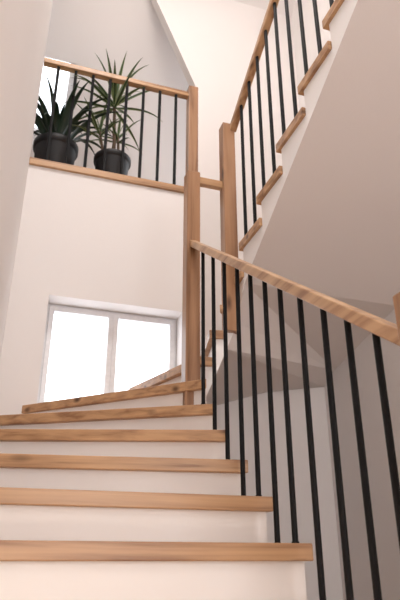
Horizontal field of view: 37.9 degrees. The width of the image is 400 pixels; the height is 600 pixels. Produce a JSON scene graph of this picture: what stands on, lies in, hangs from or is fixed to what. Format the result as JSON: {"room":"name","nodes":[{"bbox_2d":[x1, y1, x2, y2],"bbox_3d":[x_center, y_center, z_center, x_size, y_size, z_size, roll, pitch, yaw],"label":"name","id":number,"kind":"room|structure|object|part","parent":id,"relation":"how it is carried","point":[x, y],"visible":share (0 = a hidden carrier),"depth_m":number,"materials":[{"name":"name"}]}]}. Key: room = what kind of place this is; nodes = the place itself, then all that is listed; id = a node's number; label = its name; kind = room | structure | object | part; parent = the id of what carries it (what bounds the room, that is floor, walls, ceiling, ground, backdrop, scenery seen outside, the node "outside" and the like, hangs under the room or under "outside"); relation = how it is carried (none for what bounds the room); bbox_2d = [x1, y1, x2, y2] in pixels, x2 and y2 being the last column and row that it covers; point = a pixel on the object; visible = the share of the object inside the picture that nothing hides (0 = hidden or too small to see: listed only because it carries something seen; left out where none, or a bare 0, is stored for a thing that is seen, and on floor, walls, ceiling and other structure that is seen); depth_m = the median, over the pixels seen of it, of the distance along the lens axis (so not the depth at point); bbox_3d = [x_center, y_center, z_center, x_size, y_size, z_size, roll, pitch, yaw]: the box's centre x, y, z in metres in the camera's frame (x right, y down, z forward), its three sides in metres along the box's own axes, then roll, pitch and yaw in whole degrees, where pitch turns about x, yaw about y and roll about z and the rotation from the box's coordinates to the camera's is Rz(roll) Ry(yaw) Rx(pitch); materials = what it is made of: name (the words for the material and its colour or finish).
{"room":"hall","nodes":[
{"label":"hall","id":0,"kind":"room"},
{"bbox_2d":[0,0,52,358],"bbox_3d":[-0.370,-2.266,1.712,0.100,6.867,6.650,8,-25,-17],"label":"wall","id":1,"kind":"structure","parent":0,"point":[24,24],"depth_m":2.16,"materials":[{"name":"white paint"}]},
{"bbox_2d":[30,0,294,185],"bbox_3d":[-0.883,-2.768,6.075,3.700,2.865,2.050,8,-25,-17],"label":"ceiling","id":2,"kind":"structure","parent":0,"point":[79,31],"depth_m":6.13,"materials":[{"name":"paint"}]},
{"bbox_2d":[33,56,75,138],"bbox_3d":[-1.795,-2.165,6.001,0.920,0.762,0.540,8,-25,-17],"label":"frame","id":3,"kind":"object","parent":2,"relation":"attached to","point":[71,78],"visible":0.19,"depth_m":6.08,"materials":[{"name":"white plastic"}]},
{"bbox_2d":[0,0,342,599],"bbox_3d":[-0.265,-0.774,5.058,2.600,6.867,0.240,8,-25,-17],"label":"wall","id":4,"kind":"structure","parent":0,"point":[87,242],"depth_m":4.62,"materials":[{"name":"white paint"}]},
{"bbox_2d":[37,304,176,401],"bbox_3d":[-0.684,0.474,4.439,1.025,0.810,0.085,8,-25,-17],"label":"frame","id":5,"kind":"object","parent":4,"relation":"attached to","point":[113,318],"visible":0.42,"depth_m":4.47,"materials":[{"name":"white plastic"}]},
{"bbox_2d":[291,0,399,599],"bbox_3d":[2.059,-1.885,2.566,0.100,6.867,6.900,8,-25,-17],"label":"wall","id":6,"kind":"structure","parent":0,"point":[385,528],"depth_m":4.05,"materials":[{"name":"white paint"}]},
{"bbox_3d":[0.864,1.082,0.666,2.700,0.100,6.650,8,-25,-17],"label":"floor","id":7,"kind":"structure","parent":0,"visible":0},
{"bbox_2d":[0,0,399,599],"bbox_3d":[0.312,0.105,2.929,2.500,3.527,3.135,8,-25,-17],"label":"staircase","id":8,"kind":"structure","parent":7,"relation":"on","point":[134,493],"depth_m":2.88,"materials":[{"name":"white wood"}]},
{"bbox_2d":[219,0,333,333],"bbox_3d":[0.574,-1.553,3.270,0.104,2.900,2.363,8,-25,-17],"label":"stair railing","id":9,"kind":"object","parent":8,"relation":"on","point":[228,200],"visible":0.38,"depth_m":3.84,"materials":[{"name":"brown wood"}]},
{"bbox_3d":[0.197,-0.537,3.989,0.092,1.630,0.092,8,-25,-17],"label":"newel post","id":10,"kind":"part","parent":9,"relation":"part of","materials":[{"name":"brown wood"}]},
{"bbox_3d":[0.586,-2.232,3.571,0.050,1.261,2.200,8,-25,-17],"label":"handrail","id":11,"kind":"part","parent":9,"relation":"part of","materials":[{"name":"brown wood"}]},
{"bbox_2d":[181,170,399,599],"bbox_3d":[0.346,0.170,2.570,0.266,3.117,2.122,8,-25,-17],"label":"stair railing","id":12,"kind":"object","parent":8,"relation":"on","point":[379,327],"visible":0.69,"depth_m":2.24,"materials":[{"name":"brown wood"}]},
{"bbox_3d":[-0.055,-0.096,3.713,0.092,1.700,0.092,8,-25,-17],"label":"newel post","id":13,"kind":"part","parent":12,"relation":"part of","materials":[{"name":"brown wood"}]},
{"bbox_3d":[0.068,-0.813,4.077,0.180,0.055,0.044,8,-25,-17],"label":"link rail","id":14,"kind":"part","parent":12,"relation":"part of","materials":[{"name":"brown wood"}]},
{"bbox_3d":[0.260,-0.129,2.683,0.050,1.398,1.950,8,-25,-17],"label":"handrail","id":15,"kind":"part","parent":12,"relation":"part of","materials":[{"name":"brown wood"}]},
{"bbox_3d":[0.582,0.583,1.300,0.092,1.327,0.092,8,-25,-17],"label":"newel post","id":16,"kind":"part","parent":12,"relation":"part of","materials":[{"name":"brown wood"}]},
{"bbox_3d":[-0.980,-0.660,5.457,3.700,0.210,1.430,8,-25,-17],"label":"floor","id":17,"kind":"structure","parent":0,"visible":0},
{"bbox_2d":[33,75,122,164],"bbox_3d":[-1.256,-1.409,5.244,1.058,0.985,1.076,-11,-26,24],"label":"potted clivia","id":18,"kind":"object","parent":17,"relation":"on","point":[58,142],"visible":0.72,"depth_m":5.17,"materials":[{"name":"plant"}]},
{"bbox_2d":[33,132,78,164],"bbox_3d":[-1.299,-1.166,5.170,0.399,0.480,0.399,8,-25,-17],"label":"pot","id":19,"kind":"object","parent":18,"relation":"attached to","point":[58,142],"depth_m":5.08,"materials":[{"name":"black plastic"}]},
{"bbox_2d":[59,50,157,174],"bbox_3d":[-0.798,-1.617,5.449,1.010,1.532,0.891,2,-24,-5],"label":"dracaena","id":20,"kind":"object","parent":17,"relation":"on","point":[113,155],"visible":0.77,"depth_m":5.41,"materials":[{"name":"plant"}]},
{"bbox_2d":[93,148,130,174],"bbox_3d":[-0.793,-1.095,5.206,0.336,0.380,0.336,8,-25,-17],"label":"pot","id":21,"kind":"object","parent":20,"relation":"attached to","point":[113,156],"depth_m":5.13,"materials":[{"name":"black plastic"}]},
{"bbox_2d":[29,57,197,193],"bbox_3d":[-0.712,-1.531,5.168,1.421,1.235,0.175,8,-25,-17],"label":"gallery railing","id":22,"kind":"object","parent":17,"relation":"on","point":[191,95],"visible":0.82,"depth_m":5.17,"materials":[{"name":"brown wood"}]},
{"bbox_3d":[-0.750,-1.000,4.917,1.340,0.060,0.175,8,-25,-17],"label":"trim","id":23,"kind":"part","parent":22,"relation":"part of","materials":[{"name":"brown wood"}]},
{"bbox_3d":[-0.743,-2.022,5.349,1.340,0.050,0.060,8,-25,-17],"label":"handrail","id":24,"kind":"part","parent":22,"relation":"part of","materials":[{"name":"brown wood"}]},
{"bbox_3d":[-0.074,-1.462,5.342,0.092,1.220,0.092,8,-25,-17],"label":"newel post","id":25,"kind":"part","parent":22,"relation":"part of","materials":[{"name":"brown wood"}]}
]}

